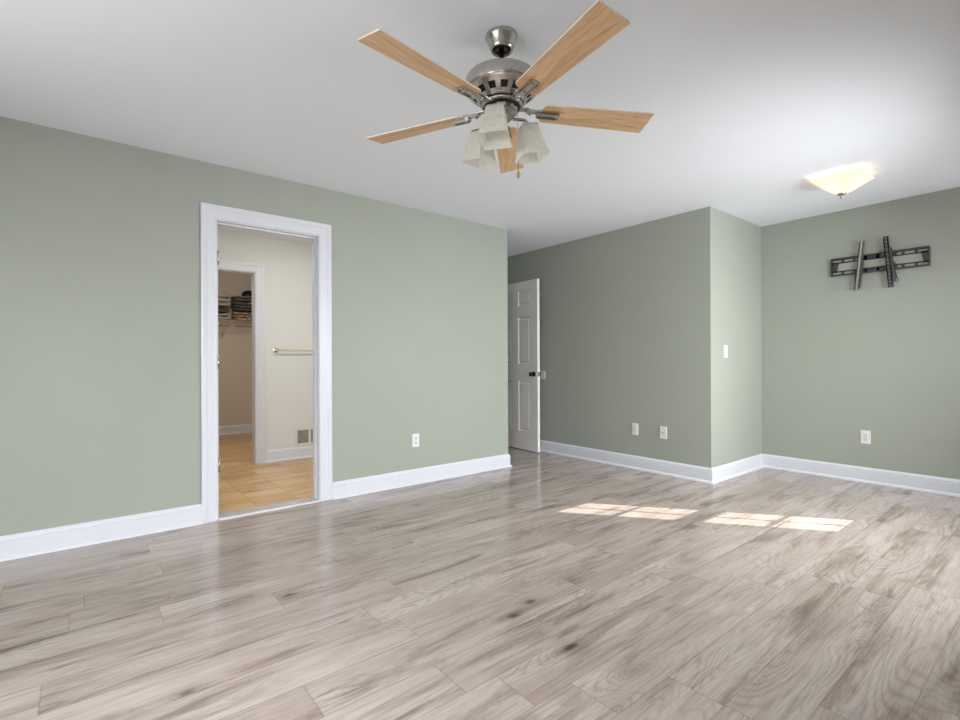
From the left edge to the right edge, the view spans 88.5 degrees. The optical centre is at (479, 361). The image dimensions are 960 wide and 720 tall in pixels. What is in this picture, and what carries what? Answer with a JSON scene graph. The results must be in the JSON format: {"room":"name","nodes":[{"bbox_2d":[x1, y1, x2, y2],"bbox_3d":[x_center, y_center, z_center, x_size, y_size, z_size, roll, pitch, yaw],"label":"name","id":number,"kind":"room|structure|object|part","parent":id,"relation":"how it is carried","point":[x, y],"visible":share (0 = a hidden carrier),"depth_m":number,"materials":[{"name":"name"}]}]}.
{"room":"empty bedroom","nodes":[
{"label":"empty bedroom","id":0,"kind":"room"},
{"bbox_2d":[218,272,251,425],"bbox_3d":[-4.084,-0.124,7.309,2.650,2.440,0.120,0,0,-39],"label":"wall","id":1,"kind":"structure","parent":0,"point":[235,347],"depth_m":7.51,"materials":[{"name":"beige paint"}]},
{"bbox_2d":[218,320,250,340],"bbox_3d":[-3.923,-0.462,7.162,1.841,0.293,0.313,0,0,-39],"label":"wire shelf","id":2,"kind":"object","parent":1,"relation":"attached to","point":[235,321],"visible":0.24,"depth_m":7.28,"materials":[{"name":"white metal"}]},
{"bbox_2d":[218,313,230,319],"bbox_3d":[-3.841,-0.666,7.222,0.320,0.102,0.278,0,0,-39],"label":"folded garment","id":3,"kind":"object","parent":2,"relation":"on","point":[223,316],"visible":0.39,"depth_m":7.18,"materials":[{"name":"grey fabric"}]},
{"bbox_2d":[218,307,229,312],"bbox_3d":[-3.851,-0.763,7.226,0.323,0.072,0.279,0,0,-39],"label":"folded garment","id":4,"kind":"object","parent":3,"relation":"on","point":[220,310],"visible":0.49,"depth_m":7.18,"materials":[{"name":"fabric"}]},
{"bbox_2d":[218,293,230,306],"bbox_3d":[-3.842,-0.912,7.229,0.308,0.199,0.288,0,0,-39],"label":"folded garment","id":5,"kind":"object","parent":4,"relation":"on","point":[223,301],"visible":0.42,"depth_m":7.18,"materials":[{"name":"grey fabric"}]},
{"bbox_2d":[231,312,251,321],"bbox_3d":[-3.578,-0.682,7.440,0.300,0.131,0.276,0,0,-39],"label":"folded garment","id":6,"kind":"object","parent":2,"relation":"on","point":[240,316],"visible":0.89,"depth_m":7.35,"materials":[{"name":"fabric"}]},
{"bbox_2d":[230,301,251,311],"bbox_3d":[-3.579,-0.829,7.445,0.321,0.139,0.287,0,0,-39],"label":"folded garment","id":7,"kind":"object","parent":6,"relation":"on","point":[237,306],"visible":0.84,"depth_m":7.34,"materials":[{"name":"grey fabric"}]},
{"bbox_2d":[230,295,251,302],"bbox_3d":[-3.591,-0.952,7.434,0.290,0.095,0.276,0,0,-39],"label":"folded garment","id":8,"kind":"object","parent":7,"relation":"on","point":[247,298],"visible":0.93,"depth_m":7.36,"materials":[{"name":"fabric"}]},
{"bbox_2d":[241,290,251,296],"bbox_3d":[-3.513,-1.045,7.499,0.189,0.082,0.253,0,0,-39],"label":"folded garment","id":9,"kind":"object","parent":8,"relation":"on","point":[247,292],"visible":0.66,"depth_m":7.41,"materials":[{"name":"black fabric"}]},
{"bbox_2d":[219,424,251,434],"bbox_3d":[-4.005,1.029,7.272,1.880,0.132,0.030,0,0,-39],"label":"baseboard","id":10,"kind":"structure","parent":1,"relation":"attached to","point":[244,428],"depth_m":7.50,"materials":[{"name":"white wood"}]},
{"bbox_2d":[0,116,507,535],"bbox_3d":[-1.902,-0.134,3.378,5.535,2.440,0.120,0,0,-39],"label":"wall","id":11,"kind":"structure","parent":0,"point":[100,255],"depth_m":3.18,"materials":[{"name":"green paint"}]},
{"bbox_2d":[0,504,202,561],"bbox_3d":[-2.885,1.024,2.482,2.633,0.132,0.030,0,0,-39],"label":"baseboard","id":12,"kind":"structure","parent":11,"relation":"attached to","point":[32,543],"depth_m":2.95,"materials":[{"name":"white wood"}]},
{"bbox_2d":[200,202,332,523],"bbox_3d":[-1.565,0.005,3.651,0.907,2.159,0.158,0,0,-39],"label":"door frame","id":13,"kind":"structure","parent":11,"relation":"in","point":[211,215],"depth_m":3.55,"materials":[{"name":"white wood"}]},
{"bbox_2d":[218,497,319,520],"bbox_3d":[-1.553,1.079,3.642,0.709,0.012,0.142,0,0,-39],"label":"threshold","id":14,"kind":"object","parent":11,"relation":"attached to","point":[266,508],"depth_m":3.61,"materials":[{"name":"white wood"}]},
{"bbox_2d":[412,433,418,446],"bbox_3d":[-0.569,0.696,4.371,0.072,0.117,0.009,0,0,-39],"label":"wall outlet","id":15,"kind":"object","parent":11,"relation":"attached to","point":[415,437],"visible":1,"depth_m":4.37,"materials":[{"name":"white plastic"}]},
{"bbox_2d":[333,454,511,499],"bbox_3d":[-0.769,1.015,4.914,1.909,0.132,1.148,0,0,-39],"label":"baseboard","id":16,"kind":"structure","parent":11,"relation":"attached to","point":[370,484],"depth_m":4.36,"materials":[{"name":"white wood"}]},
{"bbox_2d":[218,230,312,449],"bbox_3d":[-2.455,-0.132,5.296,2.650,2.440,0.120,0,0,-39],"label":"wall","id":17,"kind":"structure","parent":0,"point":[289,374],"depth_m":5.46,"materials":[{"name":"white paint"}]},
{"bbox_2d":[218,259,266,463],"bbox_3d":[-2.700,0.017,5.085,0.903,2.145,0.139,0,0,-39],"label":"trim","id":18,"kind":"structure","parent":17,"relation":"attached to","point":[257,270],"depth_m":5.28,"materials":[{"name":"white wood"}]},
{"bbox_2d":[266,445,312,462],"bbox_3d":[-1.889,1.020,5.653,1.089,0.132,0.030,0,0,-39],"label":"baseboard","id":19,"kind":"structure","parent":17,"relation":"attached to","point":[275,455],"depth_m":5.47,"materials":[{"name":"white wood"}]},
{"bbox_2d":[273,348,312,351],"bbox_3d":[-1.983,-0.130,5.558,0.654,0.044,0.066,0,0,-39],"label":"towel bar","id":20,"kind":"object","parent":17,"relation":"attached to","point":[274,349],"visible":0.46,"depth_m":5.41,"materials":[{"name":"silver metal"}]},
{"bbox_2d":[295,427,312,445],"bbox_3d":[-1.931,0.844,5.634,0.360,0.200,0.008,0,0,-39],"label":"air vent","id":21,"kind":"object","parent":17,"relation":"in","point":[303,436],"visible":0.62,"depth_m":5.58,"materials":[{"name":"beige metal"}]},
{"bbox_2d":[0,432,959,719],"bbox_3d":[-1.116,1.133,4.072,7.623,0.100,8.880,0,0,-39],"label":"floor","id":22,"kind":"structure","parent":0,"point":[544,586],"depth_m":2.18,"materials":[{"name":"grey wood"}]},
{"bbox_2d":[0,0,959,274],"bbox_3d":[-1.127,-1.407,4.072,7.623,0.100,8.880,0,0,-39],"label":"ceiling","id":23,"kind":"structure","parent":0,"point":[751,102],"depth_m":2.53,"materials":[{"name":"white paint"}]},
{"bbox_2d":[357,0,653,177],"bbox_3d":[0.084,-1.064,2.029,1.266,0.598,1.276,0,0,-39],"label":"ceiling fan","id":24,"kind":"object","parent":23,"relation":"hanging from","point":[501,87],"visible":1,"depth_m":1.96,"materials":[{"name":"brown wood"}]},
{"bbox_3d":[-0.280,-1.052,2.236,0.492,0.006,0.130,0,11,25],"label":"fan blade","id":25,"kind":"part","parent":24,"relation":"part of","materials":[{"name":"brown wood"}]},
{"bbox_3d":[-0.191,-1.052,1.762,0.130,0.006,0.492,15,10,42],"label":"fan blade","id":26,"kind":"part","parent":24,"relation":"part of","materials":[{"name":"brown wood"}]},
{"bbox_3d":[-0.005,-0.927,2.154,0.119,0.141,0.120,0,0,44],"label":"lamp shade","id":27,"kind":"part","parent":24,"relation":"part of","materials":[{"name":"beige glass"}]},
{"bbox_3d":[0.060,-0.928,1.929,0.120,0.141,0.119,0,0,14],"label":"lamp shade","id":28,"kind":"part","parent":24,"relation":"part of","materials":[{"name":"beige glass"}]},
{"bbox_3d":[0.145,-1.054,2.468,0.130,0.006,0.492,-11,-1,7],"label":"fan blade","id":29,"kind":"part","parent":24,"relation":"part of","materials":[{"name":"brown wood"}]},
{"bbox_3d":[0.155,-0.921,2.051,0.012,0.250,0.004,0,0,-9],"label":"pull chain","id":30,"kind":"part","parent":24,"relation":"part of","materials":[{"name":"silver metal"}]},
{"bbox_3d":[0.166,-1.015,2.081,0.085,0.029,0.013,0,0,-16],"label":"light arm","id":31,"kind":"part","parent":24,"relation":"part of","materials":[{"name":"silver metal"}]},
{"bbox_3d":[0.222,-0.928,2.097,0.119,0.141,0.120,0,0,-16],"label":"lamp shade","id":32,"kind":"part","parent":24,"relation":"part of","materials":[{"name":"beige glass"}]},
{"bbox_3d":[0.288,-1.054,1.699,0.130,0.006,0.492,12,-6,-28],"label":"fan blade","id":33,"kind":"part","parent":24,"relation":"part of","materials":[{"name":"brown wood"}]},
{"bbox_3d":[0.496,-1.055,2.136,0.492,0.006,0.130,0,-11,-11],"label":"fan blade","id":34,"kind":"part","parent":24,"relation":"part of","materials":[{"name":"brown wood"}]},
{"bbox_2d":[809,167,874,198],"bbox_3d":[2.668,-1.288,3.635,0.330,0.171,0.330,0,0,-39],"label":"ceiling light","id":35,"kind":"object","parent":23,"relation":"attached to","point":[840,184],"visible":1,"depth_m":3.57,"materials":[{"name":"white glass"}]},
{"bbox_2d":[507,210,697,465],"bbox_3d":[1.166,-0.147,5.509,0.120,2.440,2.665,0,0,-39],"label":"wall","id":36,"kind":"structure","parent":0,"point":[618,308],"depth_m":5.04,"materials":[{"name":"green paint"}]},
{"bbox_2d":[540,371,544,378],"bbox_3d":[0.749,0.159,5.924,0.008,0.094,0.090,0,0,-39],"label":"plate","id":37,"kind":"object","parent":36,"relation":"attached to","point":[542,376],"visible":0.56,"depth_m":5.92,"materials":[{"name":"white plastic"}]},
{"bbox_2d":[632,423,637,434],"bbox_3d":[1.551,0.673,4.934,0.010,0.117,0.072,0,0,-39],"label":"wall outlet","id":38,"kind":"object","parent":36,"relation":"attached to","point":[634,425],"visible":1,"depth_m":4.93,"materials":[{"name":"white plastic"}]},
{"bbox_2d":[660,426,666,438],"bbox_3d":[1.743,0.674,4.692,0.017,0.117,0.072,0,0,-39],"label":"cable jack","id":39,"kind":"object","parent":36,"relation":"attached to","point":[663,430],"visible":1,"depth_m":4.69,"materials":[{"name":"white plastic"}]},
{"bbox_2d":[540,440,959,496],"bbox_3d":[2.373,1.001,4.755,1.100,0.132,5.310,0,0,-39],"label":"baseboard","id":40,"kind":"structure","parent":36,"relation":"attached to","point":[924,483],"depth_m":4.59,"materials":[{"name":"white wood"}]},
{"bbox_2d":[697,206,761,467],"bbox_3d":[2.411,-0.153,4.726,1.070,2.440,0.120,0,0,-39],"label":"wall","id":41,"kind":"structure","parent":0,"point":[728,245],"depth_m":4.55,"materials":[{"name":"green paint"}]},
{"bbox_2d":[723,345,727,357],"bbox_3d":[2.253,-0.095,4.508,0.072,0.117,0.019,0,0,-39],"label":"light switch","id":42,"kind":"object","parent":41,"relation":"attached to","point":[725,346],"visible":1,"depth_m":4.51,"materials":[{"name":"white plastic"}]},
{"bbox_2d":[761,187,959,479],"bbox_3d":[3.674,-0.159,4.111,0.120,2.440,2.665,0,0,-39],"label":"wall","id":43,"kind":"structure","parent":0,"point":[839,361],"depth_m":4.35,"materials":[{"name":"green paint"}]},
{"bbox_2d":[860,430,870,443],"bbox_3d":[3.402,0.665,4.349,0.010,0.117,0.072,0,0,-39],"label":"wall outlet","id":44,"kind":"object","parent":43,"relation":"attached to","point":[865,435],"visible":1,"depth_m":4.35,"materials":[{"name":"white plastic"}]},
{"bbox_2d":[863,433,867,440],"bbox_3d":[3.400,0.665,4.347,0.004,0.067,0.033,0,0,-39],"label":"receptacle","id":45,"kind":"object","parent":44,"relation":"attached to","point":[865,435],"depth_m":4.35,"materials":[{"name":"white plastic"}]},
{"bbox_2d":[830,236,930,289],"bbox_3d":[3.434,-0.851,4.262,0.058,0.438,0.682,0,0,-39],"label":"bracket","id":46,"kind":"object","parent":43,"relation":"attached to","point":[890,268],"visible":1,"depth_m":4.24,"materials":[{"name":"black metal"}]},
{"bbox_3d":[3.350,-0.769,4.354,0.026,0.230,0.068,0,0,-39],"label":"tilt plate","id":47,"kind":"part","parent":46,"relation":"part of","materials":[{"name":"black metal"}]},
{"bbox_3d":[3.349,-0.849,4.348,0.034,0.428,0.073,0,0,-39],"label":"upright arm","id":48,"kind":"part","parent":46,"relation":"part of","materials":[{"name":"silver metal"}]},
{"bbox_3d":[3.446,-0.863,4.271,0.028,0.162,0.682,0,0,-39],"label":"wall rail","id":49,"kind":"part","parent":46,"relation":"part of","materials":[{"name":"black metal"}]},
{"bbox_3d":[3.475,-0.851,4.193,0.034,0.438,0.069,0,0,-39],"label":"upright arm","id":50,"kind":"part","parent":46,"relation":"part of","materials":[{"name":"black metal"}]},
{"bbox_3d":[3.493,-0.826,4.175,0.028,0.292,0.045,0,0,-39],"label":"tilt plate","id":51,"kind":"part","parent":46,"relation":"part of","materials":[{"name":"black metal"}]},
{"bbox_3d":[-0.106,-0.142,6.271,1.138,2.440,0.120,0,0,-39],"label":"wall","id":52,"kind":"structure","parent":0,"visible":0},
{"bbox_2d":[508,279,540,451],"bbox_3d":[0.450,0.044,6.117,0.163,2.040,0.828,0,0,-36],"label":"door","id":53,"kind":"structure","parent":52,"relation":"in","point":[524,374],"depth_m":5.97,"materials":[{"name":"white wood"}]}
]}

